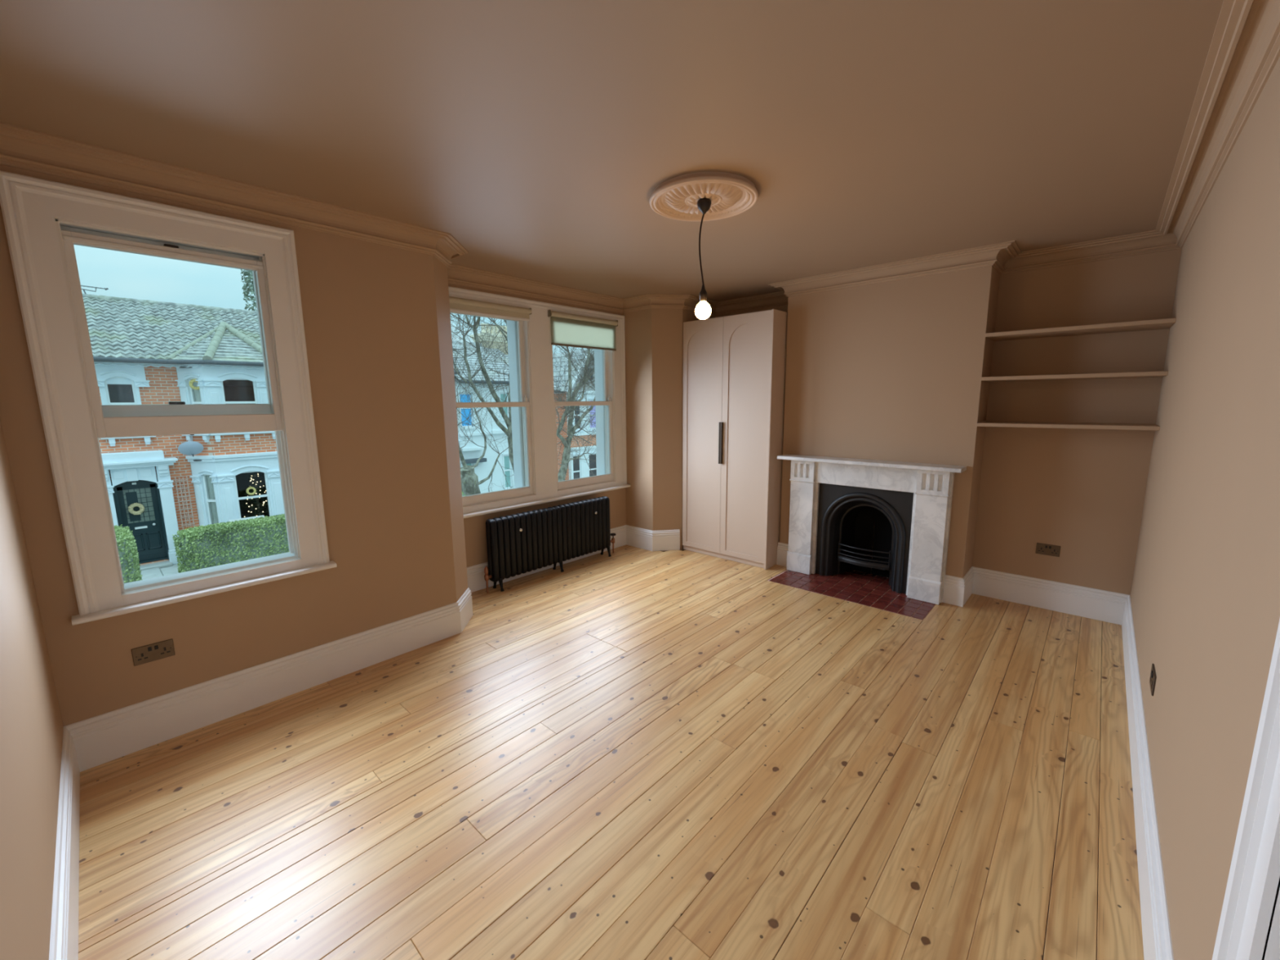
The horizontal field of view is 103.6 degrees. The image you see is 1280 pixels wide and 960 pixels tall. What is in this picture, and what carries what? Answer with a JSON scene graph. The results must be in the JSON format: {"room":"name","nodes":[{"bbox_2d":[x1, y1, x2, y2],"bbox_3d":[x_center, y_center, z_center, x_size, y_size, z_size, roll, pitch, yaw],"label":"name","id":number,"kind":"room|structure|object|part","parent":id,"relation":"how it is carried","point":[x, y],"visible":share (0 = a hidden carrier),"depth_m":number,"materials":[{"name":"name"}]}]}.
{"room":"empty bedroom","nodes":[
{"label":"empty bedroom","id":0,"kind":"room"},
{"bbox_2d":[0,419,63,959],"bbox_3d":[-1.363,0.181,0.799,4.080,2.760,0.250,8,12,42],"label":"wall","id":1,"kind":"structure","parent":0,"point":[31,723],"depth_m":1.49,"materials":[{"name":"paint"}]},
{"bbox_2d":[48,726,79,959],"bbox_3d":[-1.260,1.394,1.092,3.580,0.230,0.022,8,12,42],"label":"baseboard","id":2,"kind":"structure","parent":1,"relation":"attached to","point":[64,940],"depth_m":1.67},
{"bbox_2d":[0,164,457,726],"bbox_3d":[-2.143,-0.120,2.762,0.250,2.760,2.130,8,12,42],"label":"wall","id":3,"kind":"structure","parent":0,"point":[369,309],"depth_m":2.92,"materials":[{"name":"paint"}]},
{"bbox_2d":[131,638,175,666],"bbox_3d":[-2.372,0.840,2.455,0.010,0.087,0.146,8,12,42],"label":"double socket","id":4,"kind":"object","parent":3,"relation":"attached to","point":[161,650],"visible":1,"depth_m":2.45,"materials":[{"name":"brown metal"}]},
{"bbox_2d":[0,170,337,625],"bbox_3d":[-2.348,-0.340,2.628,0.567,2.000,1.039,8,12,42],"label":"window","id":5,"kind":"structure","parent":3,"relation":"attached to","point":[43,220],"depth_m":2.31,"materials":[{"name":"white wood"}]},
{"bbox_3d":[-2.283,-0.737,2.511,0.046,0.828,0.723,8,12,42],"label":"sash","id":6,"kind":"part","parent":5,"relation":"part of","materials":[{"name":"white wood"}]},
{"bbox_3d":[-2.231,-0.670,2.473,0.046,0.886,0.723,8,12,42],"label":"sash","id":7,"kind":"part","parent":5,"relation":"part of","materials":[{"name":"white wood"}]},
{"bbox_3d":[-2.331,0.505,2.768,0.330,0.086,0.760,8,12,42],"label":"sill","id":8,"kind":"part","parent":5,"relation":"part of","materials":[{"name":"white wood"}]},
{"bbox_3d":[-2.191,0.511,2.631,0.062,0.070,0.725,8,12,42],"label":"rail","id":9,"kind":"part","parent":5,"relation":"part of","materials":[{"name":"white wood"}]},
{"bbox_2d":[64,602,461,772],"bbox_3d":[-1.943,1.107,2.959,0.022,0.230,1.889,8,12,42],"label":"baseboard","id":10,"kind":"structure","parent":3,"relation":"attached to","point":[104,738],"depth_m":2.73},
{"bbox_2d":[432,255,467,601],"bbox_3d":[-1.438,-0.256,3.588,0.200,2.760,0.279,-1,9,-2],"label":"wall","id":11,"kind":"structure","parent":0,"point":[440,269],"depth_m":3.57,"materials":[{"name":"paint"}]},
{"bbox_2d":[457,587,472,632],"bbox_3d":[-1.315,0.972,3.785,0.022,0.230,0.297,-1,9,-2],"label":"baseboard","id":12,"kind":"structure","parent":11,"relation":"attached to","point":[465,603],"depth_m":3.78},
{"bbox_2d":[448,283,626,567],"bbox_3d":[-1.092,-0.486,5.033,0.482,2.760,2.800,8,12,42],"label":"wall","id":13,"kind":"structure","parent":0,"point":[475,536],"depth_m":5.02,"materials":[{"name":"paint"}]},
{"bbox_2d":[448,286,630,518],"bbox_3d":[-0.950,-0.725,4.833,0.212,1.882,2.240,8,12,42],"label":"window","id":14,"kind":"structure","parent":13,"relation":"in","point":[537,402],"depth_m":4.82,"materials":[{"name":"white wood"}]},
{"bbox_3d":[-1.369,-1.054,4.420,0.040,0.824,0.818,8,12,42],"label":"sash","id":15,"kind":"part","parent":14,"relation":"part of","materials":[{"name":"white wood"}]},
{"bbox_2d":[448,296,531,320],"bbox_3d":[-1.273,-1.451,4.271,0.046,0.114,0.838,8,12,42],"label":"roller blind","id":16,"kind":"object","parent":14,"relation":"attached to","point":[456,304],"visible":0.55,"depth_m":4.26,"materials":[{"name":"beige fabric"}]},
{"bbox_3d":[-1.320,-0.252,4.508,0.044,0.880,0.818,8,12,42],"label":"sash","id":17,"kind":"part","parent":14,"relation":"part of","materials":[{"name":"beige wood"}]},
{"bbox_3d":[-1.299,0.214,4.565,0.062,0.068,0.830,8,12,42],"label":"rail","id":18,"kind":"part","parent":14,"relation":"part of","materials":[{"name":"beige wood"}]},
{"bbox_2d":[547,309,617,351],"bbox_3d":[-0.546,-1.491,5.065,0.048,0.316,0.904,8,12,42],"label":"roller blind","id":19,"kind":"object","parent":14,"relation":"attached to","point":[569,330],"visible":1,"depth_m":5.04,"materials":[{"name":"beige fabric"}]},
{"bbox_3d":[-0.639,-1.184,5.208,0.040,0.824,0.822,8,12,42],"label":"sash","id":20,"kind":"part","parent":14,"relation":"part of","materials":[{"name":"white wood"}]},
{"bbox_3d":[-0.590,-0.383,5.296,0.044,0.880,0.822,8,12,42],"label":"sash","id":21,"kind":"part","parent":14,"relation":"part of","materials":[{"name":"beige wood"}]},
{"bbox_3d":[-0.569,0.084,5.353,0.062,0.068,0.834,8,12,42],"label":"rail","id":22,"kind":"part","parent":14,"relation":"part of","materials":[{"name":"beige wood"}]},
{"bbox_2d":[466,524,626,592],"bbox_3d":[-0.909,0.771,5.042,0.022,0.230,2.245,8,12,42],"label":"baseboard","id":23,"kind":"structure","parent":13,"relation":"attached to","point":[475,574],"depth_m":4.72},
{"bbox_2d":[78,544,1143,959],"bbox_3d":[0.225,1.226,3.205,4.600,0.120,5.500,8,12,42],"label":"floor","id":24,"kind":"structure","parent":0,"point":[633,753],"depth_m":2.13,"materials":[{"name":"brown wood"}]},
{"bbox_2d":[484,496,616,593],"bbox_3d":[-0.811,0.576,4.927,0.158,0.652,1.597,8,12,42],"label":"radiator","id":25,"kind":"object","parent":24,"relation":"on","point":[517,544],"visible":1,"depth_m":4.75,"materials":[{"name":"black metal"}]},
{"bbox_2d":[682,308,787,569],"bbox_3d":[1.034,-0.420,5.306,1.041,2.462,0.612,8,12,42],"label":"wardrobe","id":26,"kind":"object","parent":24,"relation":"on","point":[735,366],"visible":0.94,"depth_m":5.03,"materials":[{"name":"paint"}]},
{"bbox_3d":[0.650,-0.416,5.290,0.384,2.259,0.001,8,12,42],"label":"arched panel","id":27,"kind":"part","parent":26,"relation":"part of","materials":[{"name":"beige wood"}]},
{"bbox_3d":[0.652,-0.438,5.289,0.492,2.403,0.022,8,12,42],"label":"door","id":28,"kind":"part","parent":26,"relation":"part of","materials":[{"name":"paint"}]},
{"bbox_3d":[0.811,-0.375,5.118,0.016,0.424,0.028,8,12,42],"label":"handle","id":29,"kind":"part","parent":26,"relation":"part of","materials":[{"name":"brown metal"}]},
{"bbox_3d":[0.827,-0.373,5.104,0.016,0.424,0.028,8,12,42],"label":"handle","id":30,"kind":"part","parent":26,"relation":"part of","materials":[{"name":"brown metal"}]},
{"bbox_3d":[1.025,-0.366,4.951,0.384,2.259,0.001,8,12,42],"label":"arched panel","id":31,"kind":"part","parent":26,"relation":"part of","materials":[{"name":"beige wood"}]},
{"bbox_3d":[1.027,-0.389,4.950,0.517,2.403,0.022,8,12,42],"label":"door","id":32,"kind":"part","parent":26,"relation":"part of","materials":[{"name":"paint"}]},
{"bbox_3d":[1.415,-0.371,4.973,0.024,2.462,0.594,8,12,42],"label":"panel","id":33,"kind":"part","parent":26,"relation":"part of","materials":[{"name":"paint"}]},
{"bbox_2d":[768,569,936,620],"bbox_3d":[1.929,0.952,4.524,1.298,0.022,0.814,8,12,42],"label":"hearth","id":34,"kind":"object","parent":24,"relation":"on","point":[875,591],"visible":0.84,"depth_m":4.41,"materials":[{"name":"tile"}]},
{"bbox_2d":[815,483,913,594],"bbox_3d":[2.080,0.478,4.604,0.803,0.885,0.360,8,12,42],"label":"fireplace insert","id":35,"kind":"object","parent":34,"relation":"on","point":[847,515],"visible":0.97,"depth_m":4.66,"materials":[{"name":"metal"}]},
{"bbox_2d":[777,453,966,604],"bbox_3d":[1.919,0.388,4.413,1.490,1.126,0.210,8,12,42],"label":"fireplace surround","id":36,"kind":"object","parent":34,"relation":"on","point":[931,485],"visible":1,"depth_m":4.18,"materials":[{"name":"stone"}]},
{"bbox_2d":[777,453,966,472],"bbox_3d":[1.914,-0.152,4.328,1.490,0.031,0.210,8,12,42],"label":"mantel shelf","id":37,"kind":"object","parent":36,"relation":"attached to","point":[922,467],"depth_m":4.21,"materials":[{"name":"stone"}]},
{"bbox_2d":[0,0,1223,302],"bbox_3d":[0.205,-1.571,2.774,4.800,0.120,5.720,8,12,42],"label":"ceiling","id":38,"kind":"structure","parent":0,"point":[539,135],"depth_m":1.86,"materials":[{"name":"paint"}]},
{"bbox_2d":[648,171,758,221],"bbox_3d":[0.330,-1.466,2.631,0.563,0.046,0.563,-7,11,-37],"label":"ceiling rose","id":39,"kind":"object","parent":38,"relation":"attached to","point":[730,194],"visible":0.83,"depth_m":2.57,"materials":[{"name":"paint"}]},
{"bbox_2d":[694,198,711,319],"bbox_3d":[0.337,-1.160,2.665,0.088,0.598,0.088,8,12,42],"label":"pendant light","id":40,"kind":"object","parent":39,"relation":"hanging from","point":[703,309],"visible":1,"depth_m":2.67,"materials":[{"name":"black"}]},
{"bbox_3d":[0.325,-1.217,2.656,0.030,0.356,0.008,-1,9,-1],"label":"cord","id":41,"kind":"part","parent":40,"relation":"part of","materials":[{"name":"black plastic"}]},
{"bbox_3d":[0.339,-0.917,2.703,0.088,0.107,0.088,8,12,42],"label":"bulb","id":42,"kind":"part","parent":40,"relation":"part of","materials":[{"name":"white glass"}]},
{"bbox_2d":[622,308,653,530],"bbox_3d":[0.028,-0.596,5.660,0.512,2.760,0.250,8,12,42],"label":"wall","id":43,"kind":"structure","parent":0,"point":[637,324],"depth_m":5.51,"materials":[{"name":"paint"}]},
{"bbox_2d":[626,524,653,551],"bbox_3d":[-0.012,0.656,5.718,0.422,0.230,0.022,8,12,42],"label":"baseboard","id":44,"kind":"structure","parent":43,"relation":"attached to","point":[637,537],"depth_m":5.70,"materials":[{"name":"white wood"}]},
{"bbox_2d":[651,308,682,551],"bbox_3d":[0.280,-0.576,5.521,0.329,2.760,0.200,-2,9,-9],"label":"wall","id":45,"kind":"structure","parent":0,"point":[666,323],"depth_m":5.41,"materials":[{"name":"paint"}]},
{"bbox_2d":[652,529,679,551],"bbox_3d":[0.289,0.671,5.603,0.312,0.230,0.022,-2,9,-9],"label":"baseboard","id":46,"kind":"structure","parent":45,"relation":"attached to","point":[664,540],"depth_m":5.59,"materials":[{"name":"white wood"}]},
{"bbox_2d":[681,308,715,551],"bbox_3d":[0.670,-0.627,5.824,0.200,2.760,0.851,8,12,42],"label":"wall","id":47,"kind":"structure","parent":0,"point":[687,315],"depth_m":5.38,"materials":[{"name":"paint"}]},
{"bbox_2d":[779,265,995,577],"bbox_3d":[2.047,-0.423,4.440,1.580,2.760,0.200,8,12,42],"label":"wall","id":48,"kind":"structure","parent":0,"point":[892,371],"depth_m":4.16,"materials":[{"name":"paint"}]},
{"bbox_2d":[776,542,788,566],"bbox_3d":[1.444,0.749,5.041,0.147,0.230,0.022,8,12,42],"label":"baseboard","id":49,"kind":"structure","parent":48,"relation":"attached to","point":[782,548],"depth_m":5.05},
{"bbox_2d":[942,574,964,606],"bbox_3d":[2.530,0.893,4.059,0.144,0.230,0.022,8,12,42],"label":"baseboard","id":50,"kind":"structure","parent":48,"relation":"attached to","point":[953,587],"depth_m":4.05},
{"bbox_2d":[715,248,1181,617],"bbox_3d":[2.284,-0.477,4.767,4.122,2.760,0.250,8,12,42],"label":"wall","id":51,"kind":"structure","parent":0,"point":[1081,491],"depth_m":3.74,"materials":[{"name":"paint"}]},
{"bbox_2d":[1035,542,1060,556],"bbox_3d":[3.182,0.545,3.927,0.146,0.087,0.010,8,12,42],"label":"double socket","id":52,"kind":"object","parent":51,"relation":"attached to","point":[1041,548],"visible":1,"depth_m":3.92,"materials":[{"name":"brown metal"}]},
{"bbox_2d":[972,566,1128,625],"bbox_3d":[3.182,0.899,3.977,0.972,0.230,0.022,8,12,42],"label":"baseboard","id":53,"kind":"structure","parent":51,"relation":"attached to","point":[1105,606],"depth_m":3.93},
{"bbox_2d":[976,421,1159,430],"bbox_3d":[3.042,-0.396,3.632,0.972,0.026,0.400,8,12,42],"label":"wall shelf","id":54,"kind":"object","parent":51,"relation":"attached to","point":[985,424],"visible":1,"depth_m":3.49,"materials":[{"name":"paint"}]},
{"bbox_2d":[980,371,1168,382],"bbox_3d":[3.039,-0.732,3.580,0.972,0.026,0.400,8,12,42],"label":"wall shelf","id":55,"kind":"object","parent":51,"relation":"attached to","point":[1146,374],"visible":1,"depth_m":3.43,"materials":[{"name":"paint"}]},
{"bbox_2d":[985,317,1176,341],"bbox_3d":[3.036,-1.045,3.530,0.972,0.026,0.400,8,12,42],"label":"wall shelf","id":56,"kind":"object","parent":51,"relation":"attached to","point":[1166,323],"visible":1,"depth_m":3.42,"materials":[{"name":"paint"}]},
{"bbox_2d":[967,270,999,571],"bbox_3d":[2.715,-0.384,4.151,0.200,2.760,0.289,8,12,42],"label":"wall","id":57,"kind":"structure","parent":0,"point":[997,275],"depth_m":4.03,"materials":[{"name":"paint"}]},
{"bbox_2d":[962,566,973,606],"bbox_3d":[2.703,0.876,4.156,0.022,0.230,0.401,8,12,42],"label":"baseboard","id":58,"kind":"structure","parent":57,"relation":"attached to","point":[968,577],"depth_m":4.14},
{"bbox_2d":[1129,56,1279,959],"bbox_3d":[1.882,0.041,1.498,0.250,2.760,5.679,8,12,42],"label":"wall","id":59,"kind":"structure","parent":0,"point":[1205,594],"depth_m":1.44,"materials":[{"name":"paint"}]},
{"bbox_2d":[0,0,1279,315],"bbox_3d":[0.212,-1.456,2.796,4.240,0.114,5.179,8,12,42],"label":"trim","id":60,"kind":"structure","parent":59,"relation":"attached to","point":[1244,51],"depth_m":2.53,"materials":[{"name":"paint"}]},
{"bbox_2d":[1121,595,1173,959],"bbox_3d":[2.295,1.167,2.324,0.022,0.230,3.691,8,12,42],"label":"baseboard","id":61,"kind":"structure","parent":59,"relation":"attached to","point":[1156,930],"depth_m":1.79,"materials":[{"name":"white wood"}]},
{"bbox_2d":[1149,663,1156,696],"bbox_3d":[2.189,0.851,2.151,0.010,0.087,0.146,8,12,42],"label":"double socket","id":62,"kind":"object","parent":59,"relation":"attached to","point":[1153,675],"visible":1,"depth_m":2.13,"materials":[{"name":"brown metal"}]},
{"bbox_2d":[1212,618,1279,959],"bbox_3d":[0.782,0.506,0.386,0.297,2.165,1.009,8,12,42],"label":"door frame","id":63,"kind":"structure","parent":59,"relation":"in","point":[1249,927],"depth_m":0.81,"materials":[{"name":"white paint"}]},
{"label":"outside","id":64,"kind":"structure","parent":0,"visible":0},
{"bbox_2d":[136,563,182,579],"bbox_3d":[-14.994,-0.344,31.390,55.400,0.620,54.000,8,12,42],"label":"ground","id":65,"kind":"structure","parent":64,"point":[155,572],"depth_m":12.49,"materials":[{"name":"concrete"}]},
{"bbox_2d":[114,524,142,583],"bbox_3d":[-10.991,1.913,9.855,1.757,1.668,1.743,8,12,42],"label":"hedge","id":66,"kind":"object","parent":65,"relation":"on","point":[126,544],"visible":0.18,"depth_m":9.83,"materials":[{"name":"green plant"}]},
{"bbox_2d":[82,293,284,570],"bbox_3d":[-13.880,-1.766,15.481,7.611,7.185,4.828,8,12,42],"label":"house","id":67,"kind":"structure","parent":65,"relation":"on","point":[144,352],"depth_m":13.23,"materials":[{"name":"red brick"}]},
{"bbox_2d":[80,284,107,293],"bbox_3d":[-15.194,-5.261,13.968,0.160,0.231,0.642,8,12,42],"label":"tv aerial","id":68,"kind":"object","parent":67,"relation":"attached to","point":[105,289],"visible":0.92,"depth_m":13.94,"materials":[{"name":"grey metal"}]},
{"bbox_3d":[-12.665,-2.598,12.210,0.053,0.150,0.632,8,12,42],"label":"hood mould","id":69,"kind":"part","parent":67,"relation":"part of","materials":[{"name":"stone"}]},
{"bbox_2d":[106,377,131,384],"bbox_3d":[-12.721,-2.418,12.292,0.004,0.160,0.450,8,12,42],"label":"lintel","id":70,"kind":"object","parent":67,"relation":"hanging from","point":[110,380],"depth_m":12.29,"materials":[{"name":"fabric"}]},
{"bbox_3d":[-12.723,-1.846,12.389,0.005,1.340,0.470,8,12,42],"label":"pane","id":71,"kind":"part","parent":67,"relation":"part of","materials":[{"name":"black glass"}]},
{"bbox_3d":[-12.648,-1.102,12.450,0.220,0.110,0.960,8,12,42],"label":"window sill","id":72,"kind":"part","parent":67,"relation":"part of","materials":[{"name":"paint"}]},
{"bbox_2d":[128,502,144,515],"bbox_3d":[-12.744,0.727,12.739,0.100,0.316,0.299,8,12,42],"label":"wreath","id":73,"kind":"object","parent":67,"relation":"attached to","point":[140,506],"visible":1,"depth_m":12.72,"materials":[{"name":"plant"}]},
{"bbox_2d":[122,487,155,523],"bbox_3d":[-12.766,0.646,12.835,0.006,0.880,0.520,8,12,42],"label":"window","id":74,"kind":"structure","parent":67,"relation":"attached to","point":[145,496],"depth_m":12.83,"materials":[{"name":"glass"}]},
{"bbox_3d":[-12.733,1.080,12.870,0.220,2.270,0.850,8,12,42],"label":"door","id":75,"kind":"part","parent":67,"relation":"part of","materials":[{"name":"black wood"}]},
{"bbox_3d":[-12.765,1.218,12.880,0.017,0.055,0.230,8,12,42],"label":"letter plate","id":76,"kind":"part","parent":67,"relation":"part of","materials":[{"name":"silver metal"}]},
{"bbox_3d":[-11.844,-1.852,13.150,0.136,1.060,0.042,0,9,3],"label":"pilaster panel","id":77,"kind":"part","parent":67,"relation":"part of","materials":[{"name":"paint"}]},
{"bbox_2d":[174,476,195,527],"bbox_3d":[-12.048,0.588,13.320,0.025,1.330,0.270,8,12,42],"label":"trellis","id":78,"kind":"object","parent":67,"relation":"attached to","point":[179,480],"visible":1,"depth_m":13.31,"materials":[{"name":"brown wood"}]},
{"bbox_2d":[177,441,204,456],"bbox_3d":[-11.668,-0.820,13.066,0.625,0.387,0.544,0,9,2],"label":"satellite dish","id":79,"kind":"object","parent":67,"relation":"attached to","point":[188,448],"visible":1,"depth_m":12.95,"materials":[{"name":"white metal"}]},
{"bbox_3d":[-11.575,-2.706,12.992,0.438,0.102,0.053,0,9,4],"label":"hood mould","id":80,"kind":"part","parent":67,"relation":"part of","materials":[{"name":"stone"}]},
{"bbox_3d":[-11.607,-0.811,13.272,0.669,4.480,0.585,8,12,42],"label":"bay moulding","id":81,"kind":"part","parent":67,"relation":"part of","materials":[{"name":"paint"}]},
{"bbox_2d":[188,378,199,390],"bbox_3d":[-11.511,-2.481,13.049,0.084,0.289,0.275,8,12,42],"label":"wreath","id":82,"kind":"object","parent":67,"relation":"attached to","point":[193,380],"visible":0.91,"depth_m":12.99,"materials":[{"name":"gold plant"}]},
{"bbox_3d":[-11.820,0.697,13.551,0.136,1.140,0.042,0,9,3],"label":"pilaster panel","id":83,"kind":"part","parent":67,"relation":"part of","materials":[{"name":"paint"}]},
{"bbox_3d":[-11.338,-1.852,13.120,0.039,1.060,0.042,0,9,3],"label":"pilaster panel","id":84,"kind":"part","parent":67,"relation":"part of","materials":[{"name":"paint"}]},
{"bbox_3d":[-11.551,-0.217,13.383,0.438,0.102,0.053,0,9,4],"label":"hood mould","id":85,"kind":"part","parent":67,"relation":"part of","materials":[{"name":"paint"}]},
{"bbox_2d":[192,382,218,524],"bbox_3d":[-11.608,-0.697,13.449,0.198,3.920,0.036,0,9,3],"label":"pilaster","id":86,"kind":"object","parent":67,"relation":"hanging from","point":[208,486],"depth_m":13.56,"materials":[{"name":"white paint"}]},
{"bbox_3d":[-11.146,-1.873,13.238,0.054,1.060,0.248,8,12,42],"label":"pilaster panel","id":87,"kind":"part","parent":67,"relation":"part of","materials":[{"name":"paint"}]},
{"bbox_3d":[-11.314,0.697,13.520,0.039,1.140,0.042,0,9,3],"label":"pilaster panel","id":88,"kind":"part","parent":67,"relation":"part of","materials":[{"name":"paint"}]},
{"bbox_3d":[-11.122,0.676,13.639,0.054,1.140,0.248,8,12,42],"label":"pilaster panel","id":89,"kind":"part","parent":67,"relation":"part of","materials":[{"name":"paint"}]},
{"bbox_3d":[-10.784,-2.821,13.493,0.053,0.161,0.858,8,12,42],"label":"hood mould","id":90,"kind":"part","parent":67,"relation":"part of","materials":[{"name":"stone"}]},
{"bbox_3d":[-10.731,-0.901,13.797,0.170,4.480,1.526,8,12,42],"label":"bay moulding","id":91,"kind":"part","parent":67,"relation":"part of","materials":[{"name":"paint"}]},
{"bbox_2d":[228,515,264,521],"bbox_3d":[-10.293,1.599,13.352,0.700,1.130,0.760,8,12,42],"label":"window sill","id":92,"kind":"structure","parent":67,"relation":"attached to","point":[255,517],"depth_m":13.45,"materials":[{"name":"white stone"}]},
{"bbox_3d":[-10.761,-0.332,13.884,0.053,0.161,0.858,8,12,42],"label":"hood mould","id":93,"kind":"part","parent":67,"relation":"part of","materials":[{"name":"paint"}]},
{"bbox_2d":[245,486,256,494],"bbox_3d":[-10.803,0.302,13.987,0.062,0.236,0.225,8,12,42],"label":"wreath","id":94,"kind":"object","parent":67,"relation":"attached to","point":[250,487],"visible":1,"depth_m":13.97,"materials":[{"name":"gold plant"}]},
{"bbox_2d":[242,471,269,517],"bbox_3d":[-11.265,0.717,14.785,1.016,2.286,1.056,8,12,42],"label":"tree","id":95,"kind":"object","parent":67,"relation":"in","point":[253,477],"visible":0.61,"depth_m":14.65,"materials":[{"name":"green plant"}]},
{"bbox_3d":[-10.395,-2.007,14.049,0.054,1.060,0.298,8,12,42],"label":"pilaster panel","id":96,"kind":"part","parent":67,"relation":"part of","materials":[{"name":"paint"}]},
{"bbox_3d":[-10.371,0.542,14.449,0.054,1.140,0.298,8,12,42],"label":"pilaster panel","id":97,"kind":"part","parent":67,"relation":"part of","materials":[{"name":"paint"}]},
{"bbox_2d":[172,513,288,573],"bbox_3d":[-9.055,1.635,12.217,0.806,1.447,3.247,8,12,42],"label":"hedge","id":98,"kind":"object","parent":65,"relation":"on","point":[214,544],"visible":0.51,"depth_m":11.46,"materials":[{"name":"green plant"}]},
{"bbox_2d":[240,269,257,311],"bbox_3d":[-16.126,-4.784,22.297,1.582,11.635,1.609,8,12,42],"label":"evergreen tree","id":99,"kind":"object","parent":65,"relation":"on","point":[247,280],"visible":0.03,"depth_m":21.25,"materials":[{"name":"green plant"}]},
{"bbox_2d":[453,369,462,442],"bbox_3d":[-10.627,-2.349,18.994,7.604,7.185,4.819,8,12,42],"label":"house","id":100,"kind":"structure","parent":65,"relation":"on","point":[460,440],"depth_m":18.48,"materials":[{"name":"red brick"}]},
{"bbox_2d":[452,323,514,493],"bbox_3d":[-7.423,-3.165,22.599,6.960,7.620,5.030,8,12,42],"label":"house","id":101,"kind":"structure","parent":65,"relation":"on","point":[471,452],"depth_m":19.91,"materials":[{"name":"paint"}]},
{"bbox_3d":[-6.591,-2.644,19.038,0.005,1.220,0.460,8,12,42],"label":"pane","id":102,"kind":"part","parent":101,"relation":"part of","materials":[{"name":"blue glass"}]},
{"bbox_2d":[480,323,485,333],"bbox_3d":[-7.034,-6.781,22.620,0.209,0.490,0.220,8,12,42],"label":"chimney pot","id":103,"kind":"object","parent":101,"relation":"on","point":[483,330],"depth_m":22.55,"materials":[{"name":"ceramic"}]},
{"bbox_2d":[485,324,490,333],"bbox_3d":[-6.875,-6.809,22.791,0.209,0.490,0.220,8,12,42],"label":"chimney pot","id":104,"kind":"object","parent":101,"relation":"on","point":[488,328],"depth_m":22.72,"materials":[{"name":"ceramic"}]},
{"bbox_2d":[490,325,494,333],"bbox_3d":[-6.716,-6.838,22.962,0.209,0.490,0.220,8,12,42],"label":"chimney pot","id":105,"kind":"object","parent":101,"relation":"on","point":[492,331],"depth_m":22.90,"materials":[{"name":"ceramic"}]},
{"bbox_3d":[-5.473,-2.983,20.225,0.005,0.980,0.340,8,12,42],"label":"pane","id":106,"kind":"part","parent":101,"relation":"part of","materials":[{"name":"glass"}]},
{"bbox_3d":[-5.448,-0.340,20.640,0.005,1.330,0.300,8,12,42],"label":"pane","id":107,"kind":"part","parent":101,"relation":"part of","materials":[{"name":"glass"}]},
{"bbox_2d":[449,312,559,473],"bbox_3d":[-3.217,-1.359,9.744,3.821,8.575,3.509,-3,9,-15],"label":"street tree","id":108,"kind":"object","parent":65,"relation":"on","point":[508,421],"visible":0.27,"depth_m":9.61,"materials":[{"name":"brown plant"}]},
{"bbox_2d":[452,317,575,495],"bbox_3d":[-3.163,-0.049,9.833,2.948,6.018,3.308,5,10,31],"label":"street tree","id":109,"kind":"object","parent":65,"relation":"on","point":[469,479],"visible":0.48,"depth_m":9.64,"materials":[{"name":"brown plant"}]},
{"bbox_2d":[489,322,596,481],"bbox_3d":[-1.277,-1.246,11.898,3.444,7.694,4.362,5,10,31],"label":"street tree","id":110,"kind":"object","parent":65,"relation":"on","point":[569,410],"visible":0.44,"depth_m":11.33,"materials":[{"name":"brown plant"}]},
{"bbox_2d":[506,349,596,479],"bbox_3d":[-4.462,-3.095,25.473,7.509,6.535,5.744,8,12,42],"label":"house","id":111,"kind":"structure","parent":65,"relation":"on","point":[581,468],"depth_m":22.53,"materials":[{"name":"white paint"}]},
{"bbox_3d":[-2.862,-0.497,22.578,0.005,1.190,0.430,8,12,42],"label":"pane","id":112,"kind":"part","parent":111,"relation":"part of","materials":[{"name":"glass"}]},
{"bbox_3d":[-2.793,-2.889,22.303,0.005,1.260,0.360,8,12,42],"label":"pane","id":113,"kind":"part","parent":111,"relation":"part of","materials":[{"name":"glass"}]},
{"bbox_3d":[-2.194,-0.616,23.299,0.005,1.190,0.510,8,12,42],"label":"pane","id":114,"kind":"part","parent":111,"relation":"part of","materials":[{"name":"glass"}]},
{"bbox_3d":[-2.166,-3.001,22.981,0.005,1.260,0.420,8,12,42],"label":"pane","id":115,"kind":"part","parent":111,"relation":"part of","materials":[{"name":"glass"}]}
]}

